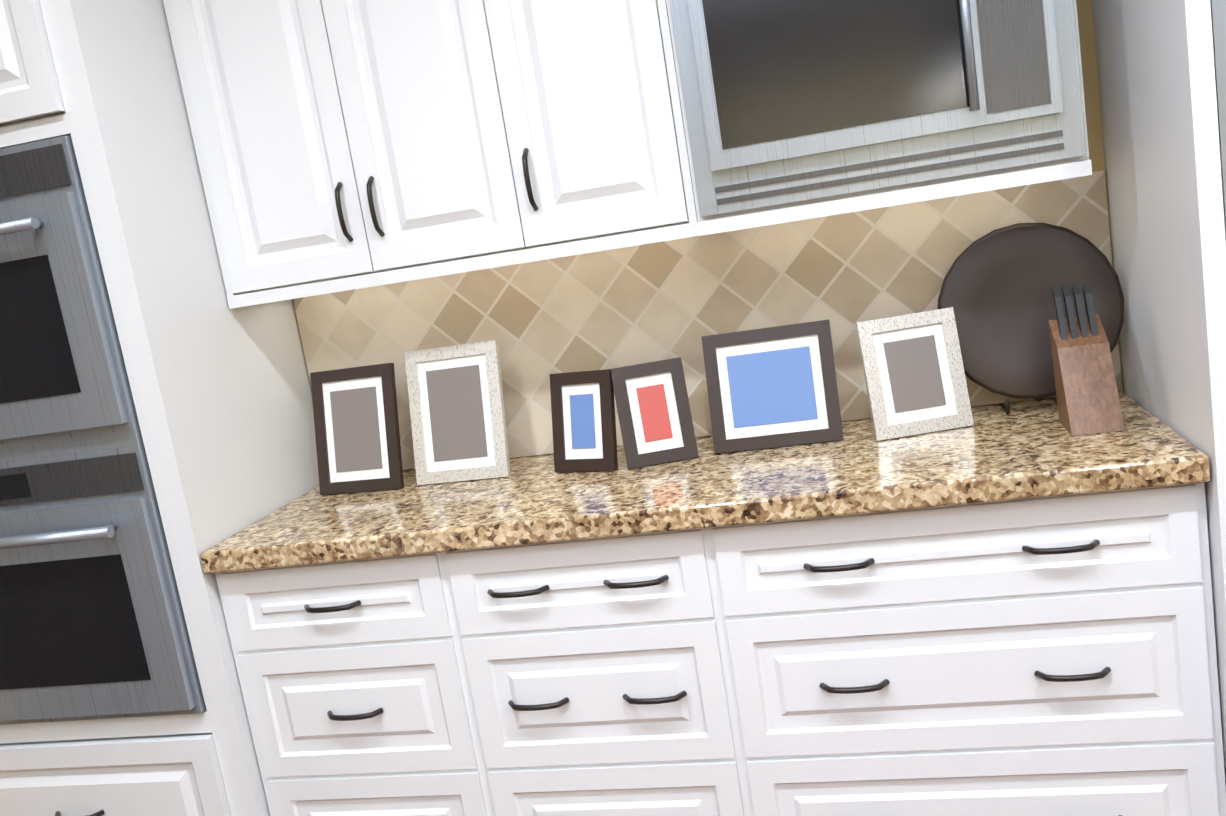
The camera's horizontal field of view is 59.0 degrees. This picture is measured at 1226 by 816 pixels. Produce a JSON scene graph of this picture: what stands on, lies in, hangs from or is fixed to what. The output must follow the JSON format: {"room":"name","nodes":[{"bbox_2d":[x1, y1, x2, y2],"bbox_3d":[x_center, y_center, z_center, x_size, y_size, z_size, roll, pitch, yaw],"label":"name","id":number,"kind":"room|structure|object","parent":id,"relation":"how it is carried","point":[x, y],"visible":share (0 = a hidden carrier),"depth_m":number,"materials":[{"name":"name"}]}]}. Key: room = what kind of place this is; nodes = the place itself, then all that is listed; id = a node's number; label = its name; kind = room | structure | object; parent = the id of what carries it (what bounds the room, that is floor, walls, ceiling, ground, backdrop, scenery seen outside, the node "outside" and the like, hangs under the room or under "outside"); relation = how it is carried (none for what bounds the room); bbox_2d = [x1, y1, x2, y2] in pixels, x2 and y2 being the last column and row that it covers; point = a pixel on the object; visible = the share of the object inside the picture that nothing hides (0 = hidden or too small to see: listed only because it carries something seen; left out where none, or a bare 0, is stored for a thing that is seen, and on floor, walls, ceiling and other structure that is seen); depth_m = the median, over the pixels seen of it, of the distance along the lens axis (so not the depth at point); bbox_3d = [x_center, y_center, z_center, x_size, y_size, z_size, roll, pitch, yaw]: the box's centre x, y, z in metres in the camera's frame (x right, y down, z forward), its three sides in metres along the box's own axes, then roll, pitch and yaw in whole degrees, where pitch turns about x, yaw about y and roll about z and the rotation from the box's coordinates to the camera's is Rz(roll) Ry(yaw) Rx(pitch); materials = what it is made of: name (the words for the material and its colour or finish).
{"room":"kitchen","nodes":[
{"label":"kitchen","id":0,"kind":"room"},
{"bbox_2d":[408,0,1122,469],"bbox_3d":[2.339,-0.754,2.244,8.780,3.110,0.140,-7,10,13],"label":"wall","id":1,"kind":"structure","parent":0,"point":[1090,82],"depth_m":2.45,"materials":[{"name":"paint"}]},
{"bbox_2d":[163,0,698,308],"bbox_3d":[-0.430,-0.848,2.543,1.165,1.055,0.395,-7,10,13],"label":"upper cabinet","id":2,"kind":"object","parent":1,"relation":"attached to","point":[342,145],"visible":1,"depth_m":2.46,"materials":[{"name":"white wood"}]},
{"bbox_2d":[293,170,1121,469],"bbox_3d":[0.164,-0.173,2.749,2.060,0.511,0.018,-7,10,13],"label":"backsplash","id":3,"kind":"structure","parent":1,"relation":"attached to","point":[540,321],"depth_m":2.73,"materials":[{"name":"tile"}]},
{"bbox_2d":[666,0,1091,235],"bbox_3d":[0.517,-0.959,2.297,0.796,1.055,0.429,-7,10,13],"label":"microwave","id":4,"kind":"object","parent":1,"relation":"attached to","point":[795,110],"visible":1,"depth_m":2.19,"materials":[{"name":"white metal"}]},
{"bbox_3d":[1.489,1.849,-2.578,8.780,0.100,10.755,-7,10,13],"label":"floor","id":5,"kind":"structure","parent":0,"visible":0},
{"bbox_2d":[0,0,318,815],"bbox_3d":[-1.342,-0.063,2.732,0.996,2.760,0.720,-7,10,13],"label":"tall cabinet","id":6,"kind":"object","parent":5,"relation":"on","point":[222,398],"visible":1,"depth_m":2.49,"materials":[{"name":"white wood"}]},
{"bbox_2d":[0,136,205,724],"bbox_3d":[-1.427,0.115,2.441,0.776,1.305,0.118,-7,10,13],"label":"double wall oven","id":7,"kind":"object","parent":6,"relation":"in","point":[93,625],"visible":0.94,"depth_m":2.42,"materials":[{"name":"silver metal"}]},
{"bbox_2d":[215,552,494,815],"bbox_3d":[-0.503,0.732,2.764,0.555,0.938,0.620,-7,10,13],"label":"base cabinet","id":8,"kind":"object","parent":5,"relation":"on","point":[352,674],"depth_m":2.44,"materials":[{"name":"white wood"}]},
{"bbox_2d":[200,390,1209,573],"bbox_3d":[0.142,0.165,2.490,2.060,0.050,0.655,-7,10,13],"label":"countertop","id":9,"kind":"structure","parent":8,"relation":"on","point":[1026,449],"depth_m":2.28,"materials":[{"name":"stone"}]},
{"bbox_2d":[310,363,403,494],"bbox_3d":[-0.655,0.052,2.806,0.240,0.316,0.118,-6,10,19],"label":"photo frame","id":10,"kind":"object","parent":9,"relation":"on","point":[357,431],"visible":1,"depth_m":2.78,"materials":[{"name":"brown"}]},
{"bbox_2d":[405,340,510,484],"bbox_3d":[-0.390,0.011,2.737,0.254,0.336,0.125,-7,10,13],"label":"photo frame","id":11,"kind":"object","parent":9,"relation":"on","point":[457,413],"visible":1,"depth_m":2.72,"materials":[{"name":"speckled off-white painted wood"},{"name":"glass"},{"name":"paper mat"}]},
{"bbox_2d":[701,320,843,453],"bbox_3d":[0.377,-0.052,2.561,0.300,0.277,0.118,-7,10,13],"label":"photo frame","id":12,"kind":"object","parent":9,"relation":"on","point":[772,387],"visible":1,"depth_m":2.54,"materials":[{"name":"brown"}]},
{"bbox_2d":[855,307,973,440],"bbox_3d":[0.679,-0.080,2.467,0.220,0.267,0.117,-9,9,-1],"label":"photo frame","id":13,"kind":"object","parent":9,"relation":"on","point":[914,374],"visible":0.98,"depth_m":2.44,"materials":[{"name":"speckled off-white painted wood"},{"name":"glass"},{"name":"paper mat"}]},
{"bbox_2d":[938,223,1123,414],"bbox_3d":[0.946,-0.208,2.465,0.400,0.424,0.124,-7,10,13],"label":"platter","id":14,"kind":"object","parent":9,"relation":"on","point":[996,293],"visible":0.81,"depth_m":2.46,"materials":[{"name":"brown ceramic"}]},
{"bbox_2d":[1048,282,1124,435],"bbox_3d":[0.980,-0.106,2.256,0.100,0.290,0.170,-7,10,13],"label":"knife block","id":15,"kind":"object","parent":9,"relation":"on","point":[1088,401],"visible":1,"depth_m":2.24,"materials":[{"name":"brown wood"}]},
{"bbox_2d":[443,527,754,815],"bbox_3d":[0.045,0.666,2.632,0.580,0.938,0.620,-7,10,13],"label":"base cabinet","id":16,"kind":"object","parent":5,"relation":"on","point":[601,675],"depth_m":2.31,"materials":[{"name":"white wood"}]},
{"bbox_2d":[711,482,1225,815],"bbox_3d":[0.772,0.578,2.457,0.925,0.938,0.620,-7,10,13],"label":"base cabinet","id":17,"kind":"object","parent":5,"relation":"on","point":[1045,656],"depth_m":2.13,"materials":[{"name":"white wood"}]},
{"bbox_2d":[1092,0,1225,784],"bbox_3d":[1.691,-0.422,1.991,1.430,2.750,0.740,-7,10,13],"label":"tall cabinet","id":18,"kind":"object","parent":5,"relation":"on","point":[1157,88],"visible":0.67,"depth_m":2.02,"materials":[{"name":"white wood"}]},
{"bbox_2d":[1210,0,1225,239],"bbox_3d":[1.624,-0.187,2.047,1.000,2.295,0.731,-7,10,13],"label":"refrigerator","id":19,"kind":"object","parent":5,"relation":"on","point":[1218,13],"depth_m":1.81,"materials":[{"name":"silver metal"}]}
]}

